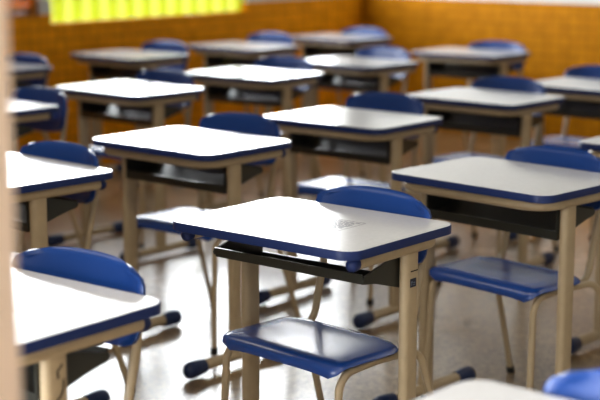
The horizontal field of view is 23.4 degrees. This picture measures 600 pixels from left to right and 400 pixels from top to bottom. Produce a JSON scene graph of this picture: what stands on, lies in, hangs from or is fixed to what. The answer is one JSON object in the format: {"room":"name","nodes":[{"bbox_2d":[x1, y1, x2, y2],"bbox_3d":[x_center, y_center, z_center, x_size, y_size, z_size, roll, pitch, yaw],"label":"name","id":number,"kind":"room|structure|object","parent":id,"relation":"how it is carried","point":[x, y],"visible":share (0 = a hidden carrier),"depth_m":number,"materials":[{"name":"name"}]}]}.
{"room":"classroom","nodes":[
{"label":"classroom","id":0,"kind":"room"},
{"bbox_2d":[8,0,360,164],"bbox_3d":[-2.136,-1.525,8.071,0.150,3.000,7.930,9,14,39],"label":"wall","id":1,"kind":"structure","parent":0,"point":[54,42],"depth_m":9.61,"materials":[{"name":"orange tile"}]},
{"bbox_2d":[7,0,36,17],"bbox_3d":[-1.906,-1.209,8.379,0.050,0.335,0.940,9,14,39],"label":"poster","id":2,"kind":"object","parent":1,"relation":"attached to","point":[30,10],"visible":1,"depth_m":8.67,"materials":[{"name":"orange paper"}]},
{"bbox_2d":[50,0,240,22],"bbox_3d":[-0.982,-1.282,9.489,0.013,0.164,1.780,9,14,39],"label":"blind","id":3,"kind":"object","parent":1,"relation":"attached to","point":[72,11],"visible":1,"depth_m":9.35,"materials":[{"name":"yellow fabric"}]},
{"bbox_2d":[15,131,599,399],"bbox_3d":[0.223,0.614,5.098,8.030,0.100,10.280,9,14,39],"label":"floor","id":4,"kind":"structure","parent":0,"point":[467,328],"depth_m":5.68,"materials":[{"name":"tile"}]},
{"bbox_2d":[9,53,49,140],"bbox_3d":[-1.611,-0.383,7.943,0.492,0.812,0.481,9,14,39],"label":"chair","id":5,"kind":"object","parent":4,"relation":"on","point":[25,58],"visible":0.22,"depth_m":7.95,"materials":[{"name":"beige paint"}]},
{"bbox_2d":[9,62,51,152],"bbox_3d":[-1.708,-0.342,7.833,0.600,0.757,0.532,9,14,39],"label":"school desk","id":6,"kind":"object","parent":4,"relation":"on","point":[18,71],"visible":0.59,"depth_m":7.67,"materials":[{"name":"grey laminate"}]},
{"bbox_2d":[15,81,32,88],"bbox_3d":[-1.677,-0.619,7.820,0.493,0.100,0.193,9,14,39],"label":"tray","id":7,"kind":"object","parent":6,"relation":"on","point":[18,84],"depth_m":7.68,"materials":[{"name":"grey"}]},
{"bbox_2d":[11,99,58,140],"bbox_3d":[-1.393,-0.025,6.156,0.600,0.757,0.532,10,14,41],"label":"school desk","id":8,"kind":"object","parent":4,"relation":"on","point":[21,111],"visible":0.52,"depth_m":6.01,"materials":[{"name":"grey laminate"}]},
{"bbox_2d":[12,124,32,140],"bbox_3d":[-1.360,-0.301,6.141,0.493,0.100,0.193,10,14,41],"label":"tray","id":9,"kind":"object","parent":8,"relation":"on","point":[18,131],"depth_m":6.00,"materials":[{"name":"grey"}]},
{"bbox_2d":[10,86,83,251],"bbox_3d":[-1.237,-0.069,6.279,0.492,0.812,0.481,10,14,41],"label":"chair","id":10,"kind":"object","parent":4,"relation":"on","point":[46,95],"visible":0.32,"depth_m":6.29,"materials":[{"name":"beige paint"}]},
{"bbox_2d":[13,152,112,399],"bbox_3d":[-0.956,0.279,4.547,0.600,0.757,0.532,10,14,42],"label":"school desk","id":11,"kind":"object","parent":4,"relation":"on","point":[40,183],"visible":0.52,"depth_m":4.37,"materials":[{"name":"grey laminate"}]},
{"bbox_2d":[14,196,78,231],"bbox_3d":[-0.922,0.003,4.532,0.493,0.100,0.193,10,14,42],"label":"tray","id":12,"kind":"object","parent":11,"relation":"on","point":[57,206],"depth_m":4.37,"materials":[{"name":"grey"}]},
{"bbox_2d":[16,141,127,386],"bbox_3d":[-0.877,0.236,4.666,0.492,0.812,0.481,10,14,42],"label":"chair","id":13,"kind":"object","parent":4,"relation":"on","point":[57,150],"visible":0.24,"depth_m":4.69,"materials":[{"name":"beige paint"}]},
{"bbox_2d":[16,246,145,399],"bbox_3d":[-0.566,0.534,3.087,0.492,0.812,0.481,8,14,37],"label":"chair","id":14,"kind":"object","parent":4,"relation":"on","point":[93,267],"visible":0.42,"depth_m":3.12,"materials":[{"name":"beige paint"}]},
{"bbox_2d":[17,268,160,399],"bbox_3d":[-0.659,0.579,2.962,0.600,0.757,0.532,8,14,37],"label":"school desk","id":15,"kind":"object","parent":4,"relation":"on","point":[62,321],"visible":0.88,"depth_m":2.81,"materials":[{"name":"white laminate"}]},
{"bbox_2d":[21,345,109,399],"bbox_3d":[-0.629,0.302,2.949,0.493,0.100,0.193,8,14,37],"label":"tray","id":16,"kind":"object","parent":15,"relation":"on","point":[80,362],"depth_m":2.81,"materials":[{"name":"grey"}]},
{"bbox_2d":[48,80,203,260],"bbox_3d":[-0.825,-0.149,6.814,0.600,0.757,0.532,9,14,41],"label":"school desk","id":17,"kind":"object","parent":4,"relation":"on","point":[123,101],"visible":0.76,"depth_m":6.72,"materials":[{"name":"grey laminate"}]},
{"bbox_2d":[81,101,181,126],"bbox_3d":[-0.792,-0.426,6.800,0.493,0.100,0.193,9,14,41],"label":"tray","id":18,"kind":"object","parent":17,"relation":"on","point":[144,115],"depth_m":6.80,"materials":[{"name":"grey"}]},
{"bbox_2d":[70,49,188,188],"bbox_3d":[-1.031,-0.483,8.580,0.600,0.757,0.532,9,14,41],"label":"school desk","id":19,"kind":"object","parent":4,"relation":"on","point":[117,64],"visible":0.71,"depth_m":8.50,"materials":[{"name":"grey laminate"}]},
{"bbox_2d":[91,64,163,79],"bbox_3d":[-0.998,-0.759,8.565,0.493,0.100,0.193,9,14,41],"label":"tray","id":20,"kind":"object","parent":19,"relation":"on","point":[103,72],"depth_m":8.64,"materials":[{"name":"grey"}]},
{"bbox_2d":[99,40,190,166],"bbox_3d":[-0.921,-0.554,8.848,0.492,0.812,0.481,9,14,41],"label":"chair","id":21,"kind":"object","parent":4,"relation":"on","point":[161,45],"visible":0.18,"depth_m":8.87,"materials":[{"name":"beige paint"}]},
{"bbox_2d":[90,69,206,248],"bbox_3d":[-0.757,-0.220,7.079,0.492,0.812,0.481,9,14,41],"label":"chair","id":22,"kind":"object","parent":4,"relation":"on","point":[166,76],"visible":0.24,"depth_m":7.06,"materials":[{"name":"beige paint"}]},
{"bbox_2d":[92,126,291,378],"bbox_3d":[-0.410,0.165,5.153,0.600,0.757,0.532,9,14,40],"label":"school desk","id":23,"kind":"object","parent":4,"relation":"on","point":[214,161],"visible":0.8,"depth_m":5.04,"materials":[{"name":"grey laminate"}]},
{"bbox_2d":[126,158,262,193],"bbox_3d":[-0.377,-0.112,5.139,0.493,0.100,0.193,9,14,40],"label":"tray","id":24,"kind":"object","parent":23,"relation":"on","point":[216,180],"depth_m":5.11,"materials":[{"name":"grey"}]},
{"bbox_2d":[137,112,300,354],"bbox_3d":[-0.318,0.098,5.397,0.492,0.812,0.481,9,14,40],"label":"chair","id":25,"kind":"object","parent":4,"relation":"on","point":[233,122],"visible":0.38,"depth_m":5.39,"materials":[{"name":"beige paint"}]},
{"bbox_2d":[188,41,299,167],"bbox_3d":[-0.382,-0.599,9.195,0.600,0.757,0.532,9,14,40],"label":"school desk","id":26,"kind":"object","parent":4,"relation":"on","point":[228,53],"visible":0.6,"depth_m":9.09,"materials":[{"name":"grey laminate"}]},
{"bbox_2d":[206,55,259,68],"bbox_3d":[-0.349,-0.876,9.180,0.493,0.100,0.193,9,14,40],"label":"tray","id":27,"kind":"object","parent":26,"relation":"on","point":[212,61],"depth_m":9.27,"materials":[{"name":"grey"}]},
{"bbox_2d":[186,66,322,209],"bbox_3d":[-0.261,-0.277,7.489,0.600,0.757,0.532,8,13,37],"label":"school desk","id":28,"kind":"object","parent":4,"relation":"on","point":[268,87],"visible":0.65,"depth_m":7.38,"materials":[{"name":"grey laminate"}]},
{"bbox_2d":[207,85,303,107],"bbox_3d":[-0.231,-0.554,7.476,0.493,0.100,0.193,8,13,37],"label":"tray","id":29,"kind":"object","parent":28,"relation":"on","point":[260,97],"depth_m":7.48,"materials":[{"name":"grey"}]},
{"bbox_2d":[213,32,306,155],"bbox_3d":[-0.287,-0.688,9.553,0.492,0.812,0.481,9,14,40],"label":"chair","id":30,"kind":"object","parent":4,"relation":"on","point":[262,37],"visible":0.09,"depth_m":9.61,"materials":[{"name":"beige paint"}]},
{"bbox_2d":[254,56,322,197],"bbox_3d":[-0.171,-0.355,7.790,0.492,0.812,0.481,8,13,37],"label":"chair","id":31,"kind":"object","parent":4,"relation":"on","point":[272,62],"visible":0.15,"depth_m":7.83,"materials":[{"name":"beige paint"}]},
{"bbox_2d":[173,197,451,399],"bbox_3d":[0.055,0.421,3.794,0.600,0.757,0.532,9,14,39],"label":"school desk","id":32,"kind":"object","parent":4,"relation":"on","point":[363,238],"visible":0.98,"depth_m":3.62,"materials":[{"name":"white laminate"}]},
{"bbox_2d":[213,241,399,286],"bbox_3d":[0.024,0.159,3.705,0.493,0.100,0.193,9,14,39],"label":"tray","id":33,"kind":"object","parent":32,"relation":"on","point":[387,273],"depth_m":3.65,"materials":[{"name":"grey"}]},
{"bbox_2d":[221,186,433,399],"bbox_3d":[0.096,0.391,3.844,0.492,0.812,0.481,10,15,44],"label":"chair","id":34,"kind":"object","parent":4,"relation":"on","point":[325,350],"visible":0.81,"depth_m":3.78,"materials":[{"name":"blue plastic"}]},
{"bbox_2d":[291,33,391,109],"bbox_3d":[0.244,-0.735,9.914,0.600,0.757,0.532,9,14,41],"label":"school desk","id":35,"kind":"object","parent":4,"relation":"on","point":[319,45],"visible":0.55,"depth_m":9.84,"materials":[{"name":"grey laminate"}]},
{"bbox_2d":[304,45,359,57],"bbox_3d":[0.277,-1.011,9.899,0.493,0.100,0.193,9,14,41],"label":"tray","id":36,"kind":"object","parent":35,"relation":"on","point":[309,51],"depth_m":9.99,"materials":[{"name":"grey"}]},
{"bbox_2d":[309,27,386,108],"bbox_3d":[0.352,-0.775,10.013,0.492,0.812,0.481,9,14,41],"label":"chair","id":37,"kind":"object","parent":4,"relation":"on","point":[358,30],"visible":0.15,"depth_m":10.07,"materials":[{"name":"beige paint"}]},
{"bbox_2d":[259,106,442,328],"bbox_3d":[0.179,0.050,5.760,0.600,0.757,0.532,9,14,39],"label":"school desk","id":38,"kind":"object","parent":4,"relation":"on","point":[373,136],"visible":0.73,"depth_m":5.66,"materials":[{"name":"grey laminate"}]},
{"bbox_2d":[290,133,417,164],"bbox_3d":[0.211,-0.227,5.746,0.493,0.100,0.193,9,14,39],"label":"tray","id":39,"kind":"object","parent":38,"relation":"on","point":[381,152],"depth_m":5.73,"materials":[{"name":"grey"}]},
{"bbox_2d":[306,56,418,195],"bbox_3d":[0.281,-0.397,8.125,0.600,0.757,0.532,10,15,43],"label":"school desk","id":40,"kind":"object","parent":4,"relation":"on","point":[353,73],"visible":0.44,"depth_m":8.00,"materials":[{"name":"grey laminate"}]},
{"bbox_2d":[313,73,400,91],"bbox_3d":[0.316,-0.673,8.109,0.493,0.100,0.193,10,15,43],"label":"tray","id":41,"kind":"object","parent":40,"relation":"on","point":[381,83],"depth_m":8.09,"materials":[{"name":"grey"}]},
{"bbox_2d":[298,92,441,305],"bbox_3d":[0.267,-0.030,6.071,0.492,0.812,0.481,9,14,39],"label":"chair","id":42,"kind":"object","parent":4,"relation":"on","point":[378,101],"visible":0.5,"depth_m":6.06,"materials":[{"name":"beige paint"}]},
{"bbox_2d":[356,46,418,180],"bbox_3d":[0.390,-0.475,8.429,0.492,0.812,0.481,10,15,43],"label":"chair","id":43,"kind":"object","parent":4,"relation":"on","point":[383,52],"visible":0.12,"depth_m":8.45,"materials":[{"name":"beige paint"}]},
{"bbox_2d":[407,47,530,167],"bbox_3d":[1.001,-0.513,8.738,0.600,0.757,0.532,8,13,37],"label":"school desk","id":44,"kind":"object","parent":4,"relation":"on","point":[453,62],"visible":0.66,"depth_m":8.64,"materials":[{"name":"grey laminate"}]},
{"bbox_2d":[428,61,514,78],"bbox_3d":[1.031,-0.790,8.726,0.493,0.100,0.193,8,13,37],"label":"tray","id":45,"kind":"object","parent":44,"relation":"on","point":[440,69],"depth_m":8.74,"materials":[{"name":"grey"}]},
{"bbox_2d":[433,41,525,156],"bbox_3d":[1.117,-0.552,8.833,0.492,0.812,0.481,8,13,37],"label":"chair","id":46,"kind":"object","parent":4,"relation":"on","point":[498,45],"visible":0.13,"depth_m":8.85,"materials":[{"name":"beige paint"}]},
{"bbox_2d":[405,87,564,265],"bbox_3d":[0.791,-0.086,6.478,0.600,0.757,0.532,9,14,41],"label":"school desk","id":47,"kind":"object","parent":4,"relation":"on","point":[487,111],"visible":0.7,"depth_m":6.37,"materials":[{"name":"grey laminate"}]},
{"bbox_2d":[427,109,543,136],"bbox_3d":[0.824,-0.362,6.463,0.493,0.100,0.193,9,14,41],"label":"tray","id":48,"kind":"object","parent":47,"relation":"on","point":[513,126],"depth_m":6.45,"materials":[{"name":"grey"}]},
{"bbox_2d":[373,157,599,399],"bbox_3d":[0.602,0.300,4.436,0.600,0.757,0.532,11,15,44],"label":"school desk","id":49,"kind":"object","parent":4,"relation":"on","point":[535,200],"visible":0.98,"depth_m":4.32,"materials":[{"name":"grey laminate"}]},
{"bbox_2d":[426,194,594,240],"bbox_3d":[0.637,0.024,4.419,0.493,0.100,0.193,11,15,44],"label":"tray","id":50,"kind":"object","parent":49,"relation":"on","point":[541,224],"depth_m":4.38,"materials":[{"name":"grey"}]},
{"bbox_2d":[416,380,569,399],"bbox_3d":[0.342,0.740,2.109,0.600,0.757,0.532,9,14,40],"label":"school desk","id":51,"kind":"object","parent":4,"relation":"on","point":[470,389],"visible":1,"depth_m":2.34,"materials":[{"name":"grey laminate"}]},
{"bbox_2d":[433,76,558,256],"bbox_3d":[0.879,-0.152,6.720,0.492,0.812,0.481,9,14,41],"label":"chair","id":52,"kind":"object","parent":4,"relation":"on","point":[503,83],"visible":0.3,"depth_m":6.76,"materials":[{"name":"beige paint"}]},
{"bbox_2d":[420,146,599,397],"bbox_3d":[0.708,0.255,4.565,0.481,0.812,0.492,-9,14,-41],"label":"chair","id":53,"kind":"object","parent":4,"relation":"on","point":[523,282],"visible":0.79,"depth_m":4.51,"materials":[{"name":"beige paint"}]},
{"bbox_2d":[509,77,599,240],"bbox_3d":[1.371,-0.172,6.935,0.600,0.757,0.532,10,14,42],"label":"school desk","id":54,"kind":"object","parent":4,"relation":"on","point":[582,95],"visible":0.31,"depth_m":6.92,"materials":[{"name":"grey laminate"}]},
{"bbox_2d":[542,99,599,119],"bbox_3d":[1.405,-0.449,6.919,0.493,0.100,0.193,10,14,42],"label":"tray","id":55,"kind":"object","parent":54,"relation":"on","point":[570,108],"depth_m":6.96,"materials":[{"name":"grey"}]},
{"bbox_2d":[531,65,599,240],"bbox_3d":[1.416,-0.256,7.266,0.492,0.812,0.481,10,14,42],"label":"chair","id":56,"kind":"object","parent":4,"relation":"on","point":[585,71],"visible":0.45,"depth_m":7.33,"materials":[{"name":"beige paint"}]},
{"bbox_2d":[543,369,599,399],"bbox_3d":[0.465,0.701,2.203,0.492,0.812,0.481,9,14,40],"label":"chair","id":57,"kind":"object","parent":4,"relation":"on","point":[577,384],"visible":0.93,"depth_m":2.34,"materials":[{"name":"beige paint"}]},
{"bbox_2d":[571,136,599,354],"bbox_3d":[1.301,0.179,5.079,0.600,0.757,0.532,9,14,40],"label":"school desk","id":58,"kind":"object","parent":4,"relation":"on","point":[591,144],"visible":0.63,"depth_m":5.21,"materials":[{"name":"grey metal"}]},
{"bbox_2d":[361,0,599,139],"bbox_3d":[3.479,-1.629,8.623,8.030,3.000,0.150,9,14,39],"label":"wall","id":59,"kind":"structure","parent":0,"point":[560,36],"depth_m":10.32,"materials":[{"name":"orange tile"}]},
{"bbox_3d":[-1.629,-0.470,2.490,8.228,3.000,0.120,9,14,39],"label":"wall","id":60,"kind":"structure","parent":0,"visible":0},
{"bbox_2d":[0,0,21,399],"bbox_3d":[0.028,0.181,1.198,3.800,2.200,0.160,9,14,39],"label":"door","id":61,"kind":"structure","parent":60,"relation":"in","point":[10,368],"depth_m":1.55,"materials":[{"name":"beige wood"}]},
{"label":"outside","id":62,"kind":"structure","parent":0,"visible":0},
{"bbox_2d":[7,0,212,16],"bbox_3d":[-17.280,-2.179,21.364,39.700,0.050,85.000,9,14,39],"label":"lawn","id":63,"kind":"structure","parent":62,"point":[116,0],"depth_m":32.80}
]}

